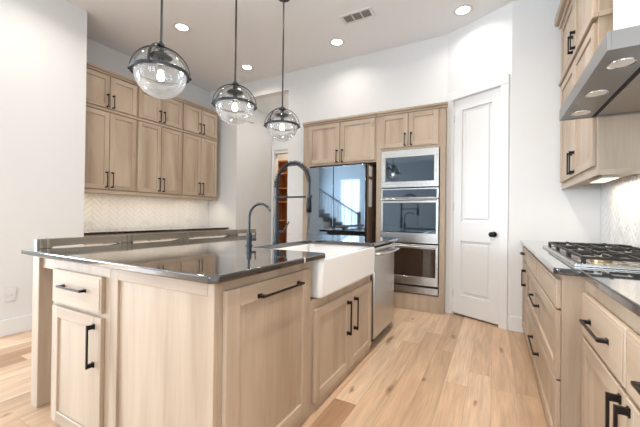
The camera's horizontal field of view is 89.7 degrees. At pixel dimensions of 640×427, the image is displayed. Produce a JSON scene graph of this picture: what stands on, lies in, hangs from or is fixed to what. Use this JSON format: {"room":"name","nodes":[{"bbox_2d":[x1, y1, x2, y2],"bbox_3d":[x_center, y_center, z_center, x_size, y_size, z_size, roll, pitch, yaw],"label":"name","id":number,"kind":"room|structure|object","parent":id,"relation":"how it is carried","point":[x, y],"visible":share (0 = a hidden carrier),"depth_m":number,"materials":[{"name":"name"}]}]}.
{"room":"kitchen","nodes":[
{"label":"kitchen","id":0,"kind":"room"},
{"bbox_2d":[0,0,86,320],"bbox_3d":[-4.532,-0.557,4.127,4.090,3.317,0.765,1,0,28],"label":"wall","id":1,"kind":"structure","parent":0,"point":[43,43],"depth_m":3.12,"materials":[{"name":"white paint"}]},
{"bbox_2d":[5,288,15,301],"bbox_3d":[-2.840,0.746,2.952,0.010,0.115,0.075,1,0,28],"label":"wall outlet","id":2,"kind":"object","parent":1,"relation":"attached to","point":[10,294],"visible":1,"depth_m":2.95,"materials":[{"name":"white plastic"}]},
{"bbox_2d":[0,314,31,336],"bbox_3d":[-2.747,1.043,3.139,0.015,0.150,0.765,1,0,28],"label":"baseboard","id":3,"kind":"structure","parent":1,"relation":"attached to","point":[15,325],"depth_m":2.98,"materials":[{"name":"white paint"}]},
{"bbox_2d":[87,38,209,229],"bbox_3d":[-2.580,-0.529,4.780,0.120,3.317,2.485,1,0,28],"label":"wall","id":4,"kind":"structure","parent":0,"point":[100,55],"depth_m":4.46,"materials":[{"name":"white paint"}]},
{"bbox_2d":[84,103,137,195],"bbox_3d":[-2.707,-0.753,4.002,0.384,1.029,0.690,1,0,28],"label":"upper cabinet","id":5,"kind":"object","parent":4,"relation":"attached to","point":[110,136],"visible":0.83,"depth_m":3.94,"materials":[{"name":"brown wood"}]},
{"bbox_2d":[86,62,137,116],"bbox_3d":[-2.700,-1.504,4.007,0.388,0.470,0.690,1,0,28],"label":"upper cabinet","id":6,"kind":"object","parent":4,"relation":"attached to","point":[106,89],"visible":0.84,"depth_m":3.94,"materials":[{"name":"brown wood"}]},
{"bbox_2d":[84,193,207,229],"bbox_3d":[-2.529,-0.033,4.747,0.008,0.494,2.235,1,0,28],"label":"backsplash","id":7,"kind":"structure","parent":4,"relation":"attached to","point":[107,211],"depth_m":4.63,"materials":[{"name":"white tile"}]},
{"bbox_2d":[84,220,92,225],"bbox_3d":[-2.912,0.121,4.034,0.010,0.070,0.115,1,0,28],"label":"wall outlet","id":8,"kind":"object","parent":7,"relation":"attached to","point":[86,222],"visible":0.85,"depth_m":4.04,"materials":[{"name":"white plastic"}]},
{"bbox_2d":[136,118,182,197],"bbox_3d":[-2.376,-0.746,4.613,0.384,1.029,0.696,1,0,28],"label":"upper cabinet","id":9,"kind":"object","parent":4,"relation":"attached to","point":[158,146],"visible":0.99,"depth_m":4.49,"materials":[{"name":"brown wood"}]},
{"bbox_2d":[137,85,183,129],"bbox_3d":[-2.369,-1.496,4.618,0.388,0.470,0.696,1,0,28],"label":"upper cabinet","id":10,"kind":"object","parent":4,"relation":"attached to","point":[168,112],"visible":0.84,"depth_m":4.51,"materials":[{"name":"brown wood"}]},
{"bbox_2d":[181,131,217,200],"bbox_3d":[-2.043,-0.738,5.227,0.384,1.029,0.698,1,0,28],"label":"upper cabinet","id":11,"kind":"object","parent":4,"relation":"attached to","point":[199,153],"visible":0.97,"depth_m":5.11,"materials":[{"name":"brown wood"}]},
{"bbox_2d":[182,99,217,139],"bbox_3d":[-2.036,-1.489,5.233,0.388,0.470,0.698,1,0,28],"label":"upper cabinet","id":12,"kind":"object","parent":4,"relation":"attached to","point":[196,119],"visible":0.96,"depth_m":5.11,"materials":[{"name":"brown wood"}]},
{"bbox_2d":[241,103,287,233],"bbox_3d":[-0.690,-0.372,5.719,1.230,3.060,0.970,1,0,28],"label":"wall","id":13,"kind":"structure","parent":0,"point":[257,144],"depth_m":5.92,"materials":[{"name":"white paint"}]},
{"bbox_2d":[271,145,287,231],"bbox_3d":[-0.528,-0.068,6.028,0.955,2.460,0.025,1,0,28],"label":"trim","id":14,"kind":"structure","parent":13,"relation":"attached to","point":[282,147],"depth_m":6.23,"materials":[{"name":"white paint"}]},
{"bbox_2d":[243,93,288,114],"bbox_3d":[-0.565,-1.946,6.479,2.800,0.100,2.390,1,0,28],"label":"ceiling","id":15,"kind":"structure","parent":0,"point":[266,105],"depth_m":5.56,"materials":[{"name":"white paint"}]},
{"bbox_2d":[0,307,547,426],"bbox_3d":[-1.811,1.172,1.820,11.300,0.100,11.700,1,0,28],"label":"floor","id":16,"kind":"structure","parent":0,"point":[427,369],"depth_m":2.20,"materials":[{"name":"brown wood"}]},
{"bbox_2d":[31,256,110,426],"bbox_3d":[-0.794,0.698,2.712,0.810,0.884,2.414,1,0,28],"label":"base cabinet","id":17,"kind":"object","parent":16,"relation":"on","point":[71,301],"visible":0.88,"depth_m":1.64,"materials":[{"name":"brown wood"}]},
{"bbox_2d":[21,232,397,283],"bbox_3d":[-0.470,0.244,2.588,1.570,0.030,2.480,1,0,28],"label":"countertop","id":18,"kind":"structure","parent":17,"relation":"on","point":[214,259],"depth_m":1.73,"materials":[{"name":"black stone"}]},
{"bbox_2d":[34,229,255,248],"bbox_3d":[-1.221,0.191,2.791,0.048,0.059,1.992,1,0,28],"label":"rail","id":19,"kind":"object","parent":18,"relation":"on","point":[39,243],"visible":0.98,"depth_m":2.36,"materials":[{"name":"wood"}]},
{"bbox_2d":[245,203,270,245],"bbox_3d":[-0.418,0.077,2.210,0.210,0.301,0.068,1,0,28],"label":"water tap","id":20,"kind":"object","parent":18,"relation":"on","point":[249,239],"visible":1,"depth_m":2.23,"materials":[{"name":"grey metal"}]},
{"bbox_2d":[272,160,311,251],"bbox_3d":[-0.191,-0.016,2.462,0.344,0.768,0.142,1,0,28],"label":"faucet","id":21,"kind":"object","parent":18,"relation":"on","point":[276,232],"visible":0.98,"depth_m":2.46,"materials":[{"name":"grey metal"}]},
{"bbox_2d":[274,243,373,297],"bbox_3d":[-0.025,0.381,2.396,0.589,0.232,0.948,1,0,28],"label":"farmhouse sink","id":22,"kind":"object","parent":18,"relation":"in","point":[342,266],"visible":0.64,"depth_m":2.18,"materials":[{"name":"white ceramic"}]},
{"bbox_2d":[84,232,170,244],"bbox_3d":[-2.536,0.684,4.090,0.584,0.883,1.070,1,0,28],"label":"base cabinet","id":23,"kind":"object","parent":16,"relation":"on","point":[151,232],"visible":0.12,"depth_m":3.88,"materials":[{"name":"brown wood"}]},
{"bbox_2d":[84,226,228,234],"bbox_3d":[-2.292,0.233,4.576,0.568,0.030,2.166,1,0,28],"label":"countertop","id":24,"kind":"structure","parent":23,"relation":"on","point":[170,229],"depth_m":4.26,"materials":[{"name":"black stone"}]},
{"bbox_2d":[171,229,226,238],"bbox_3d":[-2.026,0.696,5.032,0.584,0.883,1.068,1,0,28],"label":"base cabinet","id":25,"kind":"object","parent":16,"relation":"on","point":[219,229],"visible":0.09,"depth_m":4.92,"materials":[{"name":"brown wood"}]},
{"bbox_2d":[108,262,310,426],"bbox_3d":[-0.499,0.696,1.643,0.729,0.883,0.708,1,0,28],"label":"base cabinet","id":26,"kind":"object","parent":16,"relation":"on","point":[183,353],"visible":0.8,"depth_m":1.38,"materials":[{"name":"brown wood"}]},
{"bbox_2d":[278,160,287,232],"bbox_3d":[-0.203,0.010,6.833,1.630,2.320,0.320,1,0,28],"label":"pantry shelving","id":27,"kind":"object","parent":16,"relation":"on","point":[283,181],"visible":0.14,"depth_m":7.26,"materials":[{"name":"orange wood"}]},
{"bbox_2d":[273,247,371,415],"bbox_3d":[-0.091,0.705,2.393,0.727,0.883,0.995,1,0,28],"label":"base cabinet","id":28,"kind":"object","parent":16,"relation":"on","point":[340,321],"visible":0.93,"depth_m":2.10,"materials":[{"name":"brown wood"}]},
{"bbox_2d":[302,112,376,233],"bbox_3d":[0.362,-0.066,4.623,1.100,2.462,0.658,1,0,28],"label":"tall cabinet","id":29,"kind":"object","parent":16,"relation":"on","point":[347,140],"visible":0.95,"depth_m":4.36,"materials":[{"name":"brown wood"}]},
{"bbox_2d":[307,162,376,236],"bbox_3d":[0.400,0.247,4.561,0.866,1.775,0.800,1,0,31],"label":"refrigerator","id":30,"kind":"object","parent":16,"relation":"on","point":[343,200],"visible":0.51,"depth_m":4.18,"materials":[{"name":"black"}]},
{"bbox_2d":[370,242,399,341],"bbox_3d":[0.353,0.715,3.082,0.705,0.881,0.620,1,0,28],"label":"dishwasher","id":31,"kind":"object","parent":16,"relation":"on","point":[382,279],"visible":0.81,"depth_m":2.88,"materials":[{"name":"silver metal"}]},
{"bbox_2d":[387,242,393,327],"bbox_3d":[0.445,0.718,3.434,0.678,0.883,0.047,1,0,28],"label":"island end panel","id":32,"kind":"object","parent":16,"relation":"on","point":[390,325],"visible":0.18,"depth_m":3.26,"materials":[{"name":"brown wood"}]},
{"bbox_2d":[376,102,447,314],"bbox_3d":[1.221,-0.058,4.157,0.850,2.462,0.658,1,0,28],"label":"tall cabinet","id":33,"kind":"object","parent":16,"relation":"on","point":[422,126],"visible":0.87,"depth_m":3.86,"materials":[{"name":"brown wood"}]},
{"bbox_2d":[380,187,439,295],"bbox_3d":[1.174,0.325,4.094,0.692,1.263,0.566,1,0,28],"label":"double oven","id":34,"kind":"object","parent":33,"relation":"in","point":[409,215],"visible":0.8,"depth_m":3.86,"materials":[{"name":"silver metal"}]},
{"bbox_2d":[381,147,439,188],"bbox_3d":[1.192,-0.547,4.112,0.692,0.458,0.475,1,0,28],"label":"microwave","id":35,"kind":"object","parent":33,"relation":"in","point":[410,168],"visible":0.99,"depth_m":3.90,"materials":[{"name":"silver metal"}]},
{"bbox_2d":[520,246,527,338],"bbox_3d":[2.144,0.735,2.853,0.630,0.883,0.435,1,0,28],"label":"base cabinet","id":36,"kind":"object","parent":16,"relation":"on","point":[523,279],"visible":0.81,"depth_m":3.02,"materials":[{"name":"brown wood"}]},
{"bbox_2d":[526,250,584,426],"bbox_3d":[1.673,0.725,1.984,0.630,0.883,1.538,1,0,28],"label":"base cabinet","id":37,"kind":"object","parent":16,"relation":"on","point":[554,334],"visible":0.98,"depth_m":1.46,"materials":[{"name":"brown wood"}]},
{"bbox_2d":[521,240,639,316],"bbox_3d":[1.374,0.260,1.412,0.604,0.030,3.717,1,0,28],"label":"countertop","id":38,"kind":"structure","parent":37,"relation":"on","point":[623,286],"depth_m":1.27,"materials":[{"name":"black stone"}]},
{"bbox_2d":[543,241,639,270],"bbox_3d":[1.638,0.225,1.845,0.475,0.052,1.090,1,0,28],"label":"gas cooktop","id":39,"kind":"object","parent":38,"relation":"in","point":[595,255],"visible":1,"depth_m":1.66,"materials":[{"name":"silver metal"}]},
{"bbox_2d":[579,280,639,426],"bbox_3d":[1.074,0.710,0.796,0.550,0.883,1.118,1,0,28],"label":"base cabinet","id":40,"kind":"object","parent":16,"relation":"on","point":[610,367],"visible":0.99,"depth_m":1.04,"materials":[{"name":"brown wood"}]},
{"bbox_2d":[278,154,287,160],"bbox_3d":[-0.449,-0.364,6.720,2.800,3.060,1.020,1,0,28],"label":"wall","id":41,"kind":"structure","parent":0,"point":[282,156],"depth_m":7.42,"materials":[{"name":"white paint"}]},
{"bbox_2d":[65,0,516,91],"bbox_3d":[-2.338,-2.258,0.789,11.300,0.100,9.310,1,0,28],"label":"ceiling","id":42,"kind":"structure","parent":0,"point":[123,26],"depth_m":3.77,"materials":[{"name":"white paint"}]},
{"bbox_2d":[127,0,191,98],"bbox_3d":[-0.999,-1.458,2.035,0.344,1.453,0.344,1,0,28],"label":"pendant light","id":43,"kind":"object","parent":42,"relation":"hanging from","point":[136,67],"visible":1,"depth_m":2.04,"materials":[{"name":"grey"}]},
{"bbox_2d":[150,41,171,71],"bbox_3d":[-1.005,-0.993,2.032,0.132,0.178,0.132,1,0,28],"label":"socket","id":44,"kind":"object","parent":43,"relation":"attached to","point":[160,55],"depth_m":2.02,"materials":[{"name":"grey"}]},
{"bbox_2d":[173,22,190,31],"bbox_3d":[-1.614,-2.177,3.760,0.194,0.010,0.194,1,0,28],"label":"recessed light","id":45,"kind":"object","parent":42,"relation":"in","point":[179,26],"visible":1,"depth_m":3.75,"materials":[{"name":"white plastic"}]},
{"bbox_2d":[211,0,256,124],"bbox_3d":[-0.685,-1.450,2.615,0.344,1.453,0.344,1,0,28],"label":"pendant light","id":46,"kind":"object","parent":42,"relation":"hanging from","point":[235,91],"visible":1,"depth_m":2.63,"materials":[{"name":"grey"}]},
{"bbox_2d":[227,81,242,103],"bbox_3d":[-0.690,-0.986,2.612,0.132,0.178,0.132,1,0,28],"label":"socket","id":47,"kind":"object","parent":46,"relation":"attached to","point":[235,91],"depth_m":2.60,"materials":[{"name":"grey"}]},
{"bbox_2d":[240,64,253,69],"bbox_3d":[-1.082,-2.165,4.760,0.194,0.010,0.194,1,0,28],"label":"recessed light","id":48,"kind":"object","parent":42,"relation":"in","point":[243,66],"visible":1,"depth_m":4.76,"materials":[{"name":"white plastic"}]},
{"bbox_2d":[264,0,299,141],"bbox_3d":[-0.371,-1.443,3.194,0.344,1.453,0.352,1,0,28],"label":"pendant light","id":49,"kind":"object","parent":42,"relation":"hanging from","point":[279,113],"visible":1,"depth_m":3.21,"materials":[{"name":"grey"}]},
{"bbox_2d":[276,106,288,123],"bbox_3d":[-0.375,-0.979,3.195,0.132,0.178,0.132,1,0,28],"label":"socket","id":50,"kind":"object","parent":49,"relation":"attached to","point":[279,113],"depth_m":3.18,"materials":[{"name":"grey metal"}]},
{"bbox_2d":[329,38,344,45],"bbox_3d":[0.213,-2.153,4.043,0.194,0.010,0.194,1,0,28],"label":"recessed light","id":51,"kind":"object","parent":42,"relation":"in","point":[335,41],"visible":1,"depth_m":4.04,"materials":[{"name":"white plastic"}]},
{"bbox_2d":[339,6,375,24],"bbox_3d":[0.409,-2.154,3.508,0.360,0.008,0.170,1,0,28],"label":"ceiling vent","id":52,"kind":"object","parent":42,"relation":"in","point":[365,13],"visible":1,"depth_m":3.50,"materials":[{"name":"white plastic"}]},
{"bbox_2d":[453,4,472,15],"bbox_3d":[1.508,-2.140,3.389,0.194,0.010,0.194,1,0,28],"label":"recessed light","id":53,"kind":"object","parent":42,"relation":"in","point":[460,10],"visible":1,"depth_m":3.38,"materials":[{"name":"white plastic"}]},
{"bbox_2d":[208,35,447,234],"bbox_3d":[-0.212,-0.500,4.841,3.985,3.317,0.120,1,0,28],"label":"wall","id":54,"kind":"structure","parent":0,"point":[413,74],"depth_m":4.62,"materials":[{"name":"white paint"}]},
{"bbox_2d":[447,2,512,329],"bbox_3d":[1.768,-0.482,3.573,0.120,3.317,0.729,1,0,-35],"label":"wall","id":55,"kind":"structure","parent":0,"point":[480,51],"depth_m":3.47,"materials":[{"name":"white paint"}]},
{"bbox_2d":[452,87,499,323],"bbox_3d":[1.703,-0.083,3.545,0.109,2.472,0.538,1,0,-35],"label":"door","id":56,"kind":"structure","parent":55,"relation":"in","point":[475,291],"depth_m":3.54,"materials":[{"name":"white paint"}]},
{"bbox_2d":[445,74,509,329],"bbox_3d":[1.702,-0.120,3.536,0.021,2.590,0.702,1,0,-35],"label":"door frame","id":57,"kind":"structure","parent":55,"relation":"in","point":[503,82],"depth_m":3.30,"materials":[{"name":"white paint"}]},
{"bbox_2d":[510,0,600,316],"bbox_3d":[2.265,-0.479,3.124,0.707,3.317,0.120,1,0,28],"label":"wall","id":58,"kind":"structure","parent":0,"point":[541,210],"depth_m":3.13,"materials":[{"name":"white paint"}]},
{"bbox_2d":[510,316,523,332],"bbox_3d":[1.956,1.101,3.193,0.125,0.150,0.018,1,0,28],"label":"baseboard","id":59,"kind":"structure","parent":58,"relation":"attached to","point":[515,322],"depth_m":3.19,"materials":[{"name":"white paint"}]},
{"bbox_2d":[613,0,639,29],"bbox_3d":[1.599,-1.472,1.415,0.265,1.367,0.810,1,0,28],"label":"wall","id":60,"kind":"structure","parent":0,"point":[626,13],"depth_m":1.66,"materials":[{"name":"white paint"}]},
{"bbox_2d":[554,0,612,76],"bbox_3d":[2.105,-1.551,2.456,0.355,0.610,1.221,1,0,28],"label":"upper cabinet","id":61,"kind":"object","parent":60,"relation":"attached to","point":[572,17],"visible":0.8,"depth_m":2.55,"materials":[{"name":"brown wood"}]},
{"bbox_2d":[559,25,639,120],"bbox_3d":[1.520,-0.694,1.522,0.481,0.190,1.000,1,0,28],"label":"range hood","id":62,"kind":"object","parent":60,"relation":"attached to","point":[609,84],"visible":1,"depth_m":1.50,"materials":[{"name":"silver metal"}]},
{"bbox_3d":[1.477,-0.514,-1.431,2.248,3.317,8.880,1,0,28],"label":"wall","id":63,"kind":"structure","parent":0,"visible":0},
{"bbox_2d":[558,8,639,189],"bbox_3d":[2.106,-0.738,2.456,0.339,1.013,1.203,1,0,28],"label":"upper cabinet","id":64,"kind":"object","parent":63,"relation":"attached to","point":[590,148],"visible":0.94,"depth_m":2.04,"materials":[{"name":"brown wood"}]},
{"bbox_2d":[589,174,619,182],"bbox_3d":[2.072,-0.252,2.349,0.100,0.026,0.340,1,0,28],"label":"light","id":65,"kind":"object","parent":64,"relation":"attached to","point":[602,178],"visible":0.97,"depth_m":2.27,"materials":[{"name":"white plastic"}]},
{"bbox_2d":[591,178,616,182],"bbox_3d":[2.072,-0.241,2.349,0.084,0.004,0.320,1,0,28],"label":"diffuser","id":66,"kind":"object","parent":65,"relation":"attached to","point":[595,180],"depth_m":2.33,"materials":[{"name":"white plastic"}]},
{"bbox_2d":[600,174,639,247],"bbox_3d":[1.735,-0.025,1.421,0.008,0.544,3.360,1,0,28],"label":"tiles","id":67,"kind":"structure","parent":63,"relation":"attached to","point":[620,198],"depth_m":2.42,"materials":[{"name":"white tile"}]},
{"bbox_2d":[620,225,623,235],"bbox_3d":[2.264,0.126,2.411,0.010,0.080,0.080,1,0,28],"label":"wall outlet","id":68,"kind":"object","parent":67,"relation":"attached to","point":[621,226],"visible":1,"depth_m":2.39,"materials":[{"name":"white plastic"}]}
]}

